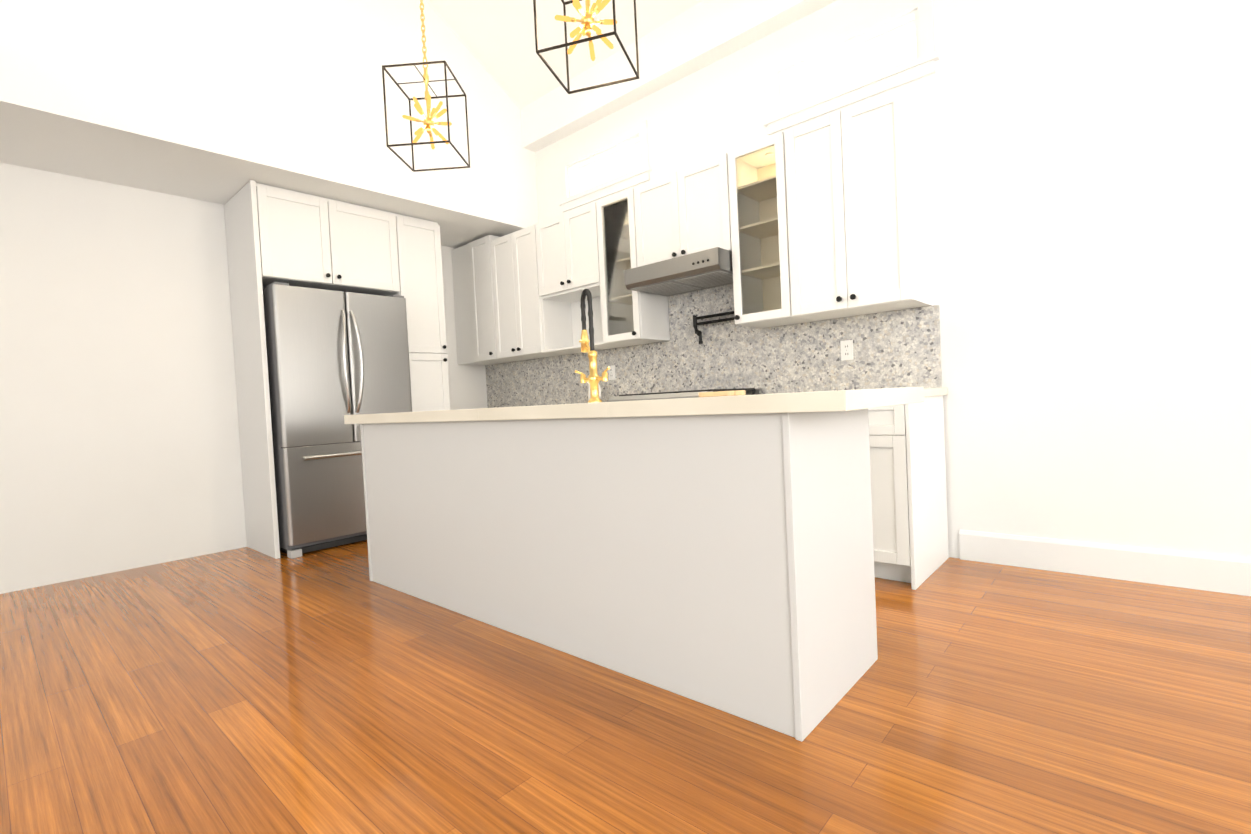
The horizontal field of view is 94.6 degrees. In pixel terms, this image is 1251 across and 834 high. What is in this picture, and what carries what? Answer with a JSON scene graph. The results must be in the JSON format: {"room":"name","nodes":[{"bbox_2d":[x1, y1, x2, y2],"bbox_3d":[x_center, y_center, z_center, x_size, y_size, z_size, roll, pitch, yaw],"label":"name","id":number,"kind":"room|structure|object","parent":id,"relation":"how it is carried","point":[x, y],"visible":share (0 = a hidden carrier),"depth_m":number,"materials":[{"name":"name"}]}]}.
{"room":"kitchen","nodes":[
{"label":"kitchen","id":0,"kind":"room"},
{"bbox_2d":[0,162,487,593],"bbox_3d":[-4.278,-1.743,2.631,0.100,5.600,8.390,-1,2,42],"label":"wall","id":1,"kind":"structure","parent":0,"point":[119,439],"depth_m":3.67,"materials":[{"name":"paint"}]},
{"bbox_2d":[224,180,343,295],"bbox_3d":[-2.446,-1.232,4.138,0.616,0.614,0.502,-1,2,42],"label":"upper cabinet","id":2,"kind":"object","parent":1,"relation":"attached to","point":[290,237],"depth_m":3.92,"materials":[{"name":"paint"}]},
{"bbox_2d":[336,201,403,295],"bbox_3d":[-2.172,-1.254,4.448,0.616,0.614,0.559,-1,2,42],"label":"upper cabinet","id":3,"kind":"object","parent":1,"relation":"attached to","point":[370,237],"depth_m":4.31,"materials":[{"name":"paint"}]},
{"bbox_2d":[0,0,538,247],"bbox_3d":[-3.961,-2.986,2.264,0.910,3.130,8.390,-1,2,42],"label":"ceiling","id":4,"kind":"structure","parent":0,"point":[220,101],"depth_m":3.60,"materials":[{"name":"paint"}]},
{"bbox_2d":[426,0,702,108],"bbox_3d":[-2.465,-3.537,0.808,3.280,2.100,8.250,-1,2,42],"label":"ceiling","id":5,"kind":"structure","parent":0,"point":[496,38],"depth_m":4.35,"materials":[{"name":"paint"}]},
{"bbox_2d":[382,0,469,171],"bbox_3d":[-1.092,-2.462,3.046,0.326,2.162,0.326,-3,2,3],"label":"pendant light","id":6,"kind":"object","parent":5,"relation":"hanging from","point":[428,122],"visible":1,"depth_m":3.05,"materials":[{"name":"brown metal"}]},
{"bbox_2d":[533,0,638,93],"bbox_3d":[-0.194,-2.475,2.250,0.317,2.182,0.317,-2,2,17],"label":"pendant light","id":7,"kind":"object","parent":5,"relation":"hanging from","point":[588,22],"visible":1,"depth_m":2.27,"materials":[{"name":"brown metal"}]},
{"bbox_2d":[0,540,1250,833],"bbox_3d":[-1.013,1.022,-0.061,8.450,0.100,8.590,-1,2,42],"label":"floor","id":8,"kind":"structure","parent":0,"point":[250,690],"depth_m":1.66,"materials":[{"name":"brown wood"}]},
{"bbox_2d":[263,282,411,558],"bbox_3d":[-2.156,0.008,4.281,0.760,1.805,0.910,-1,2,42],"label":"refrigerator","id":9,"kind":"object","parent":8,"relation":"on","point":[334,357],"visible":0.75,"depth_m":3.94,"materials":[{"name":"silver metal"}]},
{"bbox_2d":[396,214,449,411],"bbox_3d":[-1.815,-0.354,4.824,0.616,2.466,0.377,-1,2,42],"label":"tall cabinet","id":10,"kind":"object","parent":8,"relation":"on","point":[420,239],"depth_m":4.62,"materials":[{"name":"paint"}]},
{"bbox_2d":[360,410,877,741],"bbox_3d":[-0.289,0.430,2.572,2.509,0.870,0.622,-1,2,42],"label":"kitchen island","id":11,"kind":"object","parent":8,"relation":"on","point":[716,552],"depth_m":1.85,"materials":[{"name":"white wood"}]},
{"bbox_2d":[344,386,923,425],"bbox_3d":[-0.301,-0.029,2.537,2.790,0.050,0.670,-1,2,42],"label":"island countertop","id":12,"kind":"structure","parent":11,"relation":"on","point":[839,401],"depth_m":1.72,"materials":[{"name":"white stone"}]},
{"bbox_2d":[575,289,609,402],"bbox_3d":[-0.122,-0.284,2.276,0.198,0.453,0.090,-1,2,42],"label":"faucet","id":13,"kind":"object","parent":12,"relation":"on","point":[593,379],"visible":1,"depth_m":2.25,"materials":[{"name":"gold metal"}]},
{"bbox_2d":[698,390,745,396],"bbox_3d":[0.371,-0.088,2.173,0.181,0.018,0.100,-1,2,42],"label":"cutting board","id":14,"kind":"object","parent":12,"relation":"on","point":[721,393],"visible":1,"depth_m":2.12,"materials":[{"name":"brown wood"}]},
{"bbox_2d":[608,388,761,401],"bbox_3d":[0.395,0.318,3.735,0.748,0.965,0.713,-1,2,42],"label":"range","id":15,"kind":"object","parent":8,"relation":"on","point":[669,395],"visible":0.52,"depth_m":3.52,"materials":[{"name":"silver metal"}]},
{"bbox_2d":[868,395,948,589],"bbox_3d":[1.303,0.340,3.009,0.526,0.870,0.620,-1,2,42],"label":"base cabinet","id":16,"kind":"object","parent":8,"relation":"on","point":[908,491],"depth_m":2.70,"materials":[{"name":"white wood"}]},
{"bbox_2d":[924,387,947,398],"bbox_3d":[1.091,-0.110,3.158,1.066,0.040,0.630,-1,2,42],"label":"countertop","id":17,"kind":"structure","parent":16,"relation":"on","point":[928,392],"depth_m":2.85,"materials":[{"name":"white stone"}]},
{"bbox_2d":[587,382,600,402],"bbox_3d":[-0.243,-0.205,4.552,0.152,0.207,0.102,-1,2,42],"label":"kettle","id":18,"kind":"object","parent":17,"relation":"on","point":[589,392],"visible":0.25,"depth_m":4.53,"materials":[{"name":"white plastic"}]},
{"bbox_2d":[521,0,836,151],"bbox_3d":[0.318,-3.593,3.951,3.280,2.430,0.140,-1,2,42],"label":"beam","id":19,"kind":"structure","parent":0,"point":[700,35],"depth_m":4.02,"materials":[{"name":"paint"}]},
{"bbox_2d":[492,0,1250,557],"bbox_3d":[1.661,-2.048,3.046,8.450,5.600,0.120,-1,2,42],"label":"wall","id":20,"kind":"structure","parent":0,"point":[1090,204],"depth_m":2.67,"materials":[{"name":"paint"}]},
{"bbox_2d":[451,242,506,364],"bbox_3d":[-1.395,-1.056,5.502,0.374,1.090,0.346,-1,2,42],"label":"upper cabinet","id":21,"kind":"object","parent":20,"relation":"attached to","point":[463,280],"depth_m":5.40,"materials":[{"name":"white wood"}]},
{"bbox_2d":[471,235,502,361],"bbox_3d":[-1.153,-1.062,5.288,0.388,1.090,0.346,-1,2,42],"label":"upper cabinet","id":22,"kind":"object","parent":20,"relation":"attached to","point":[482,249],"depth_m":5.15,"materials":[{"name":"white wood"}]},
{"bbox_2d":[495,223,578,361],"bbox_3d":[-0.820,-1.043,4.995,0.734,1.035,0.346,-1,2,42],"label":"upper cabinet","id":23,"kind":"object","parent":20,"relation":"attached to","point":[531,325],"depth_m":4.82,"materials":[{"name":"white wood"}]},
{"bbox_2d":[539,199,630,301],"bbox_3d":[-0.346,-1.280,4.558,0.682,0.585,0.346,-1,2,42],"label":"upper cabinet","id":24,"kind":"object","parent":20,"relation":"attached to","point":[588,246],"depth_m":4.31,"materials":[{"name":"white wood"}]},
{"bbox_2d":[559,120,651,211],"bbox_3d":[-0.163,-1.972,4.620,0.990,0.435,0.127,-1,2,42],"label":"window","id":25,"kind":"structure","parent":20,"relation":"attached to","point":[618,166],"depth_m":4.61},
{"bbox_2d":[631,150,762,267],"bbox_3d":[0.458,-1.301,3.846,0.740,0.585,0.346,-1,2,42],"label":"upper cabinet","id":26,"kind":"object","parent":20,"relation":"attached to","point":[711,203],"depth_m":3.64,"materials":[{"name":"white wood"}]},
{"bbox_2d":[624,247,732,295],"bbox_3d":[0.423,-0.935,3.795,0.734,0.131,0.474,-1,2,42],"label":"range hood","id":27,"kind":"object","parent":26,"relation":"attached to","point":[706,269],"visible":0.94,"depth_m":3.65,"materials":[{"name":"metal"}]},
{"bbox_2d":[485,283,941,407],"bbox_3d":[0.135,-0.512,4.412,4.086,0.789,0.013,-1,2,42],"label":"backsplash","id":28,"kind":"structure","parent":20,"relation":"attached to","point":[897,349],"depth_m":3.87,"materials":[{"name":"stone"}]},
{"bbox_2d":[608,365,615,379],"bbox_3d":[-0.111,-0.355,4.624,0.070,0.115,0.008,-1,2,42],"label":"outlet","id":29,"kind":"object","parent":28,"relation":"attached to","point":[611,372],"visible":0.96,"depth_m":4.62,"materials":[{"name":"white plastic"}]},
{"bbox_2d":[693,311,734,343],"bbox_3d":[0.624,-0.626,3.889,0.389,0.239,0.082,-2,2,36],"label":"pot filler","id":30,"kind":"object","parent":28,"relation":"attached to","point":[695,324],"visible":0.71,"depth_m":3.93,"materials":[{"name":"black metal"}]},
{"bbox_2d":[840,340,852,360],"bbox_3d":[1.296,-0.391,3.377,0.070,0.115,0.008,-1,2,42],"label":"outlet","id":31,"kind":"object","parent":28,"relation":"attached to","point":[846,349],"visible":1,"depth_m":3.37,"materials":[{"name":"white plastic"}]},
{"bbox_2d":[763,0,938,134],"bbox_3d":[1.274,-2.009,3.346,0.990,0.435,0.127,-1,2,42],"label":"window","id":32,"kind":"structure","parent":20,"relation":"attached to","point":[892,53],"depth_m":3.31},
{"bbox_2d":[771,86,931,322],"bbox_3d":[1.239,-1.096,3.170,0.694,1.035,0.346,-1,2,42],"label":"upper cabinet","id":33,"kind":"object","parent":20,"relation":"attached to","point":[826,217],"depth_m":3.01,"materials":[{"name":"white wood"}]},
{"bbox_2d":[959,530,1250,595],"bbox_3d":[3.294,0.634,1.696,4.080,0.155,0.019,-1,2,42],"label":"baseboard","id":34,"kind":"structure","parent":20,"relation":"attached to","point":[1211,572],"depth_m":2.61,"materials":[{"name":"white wood"}]}
]}

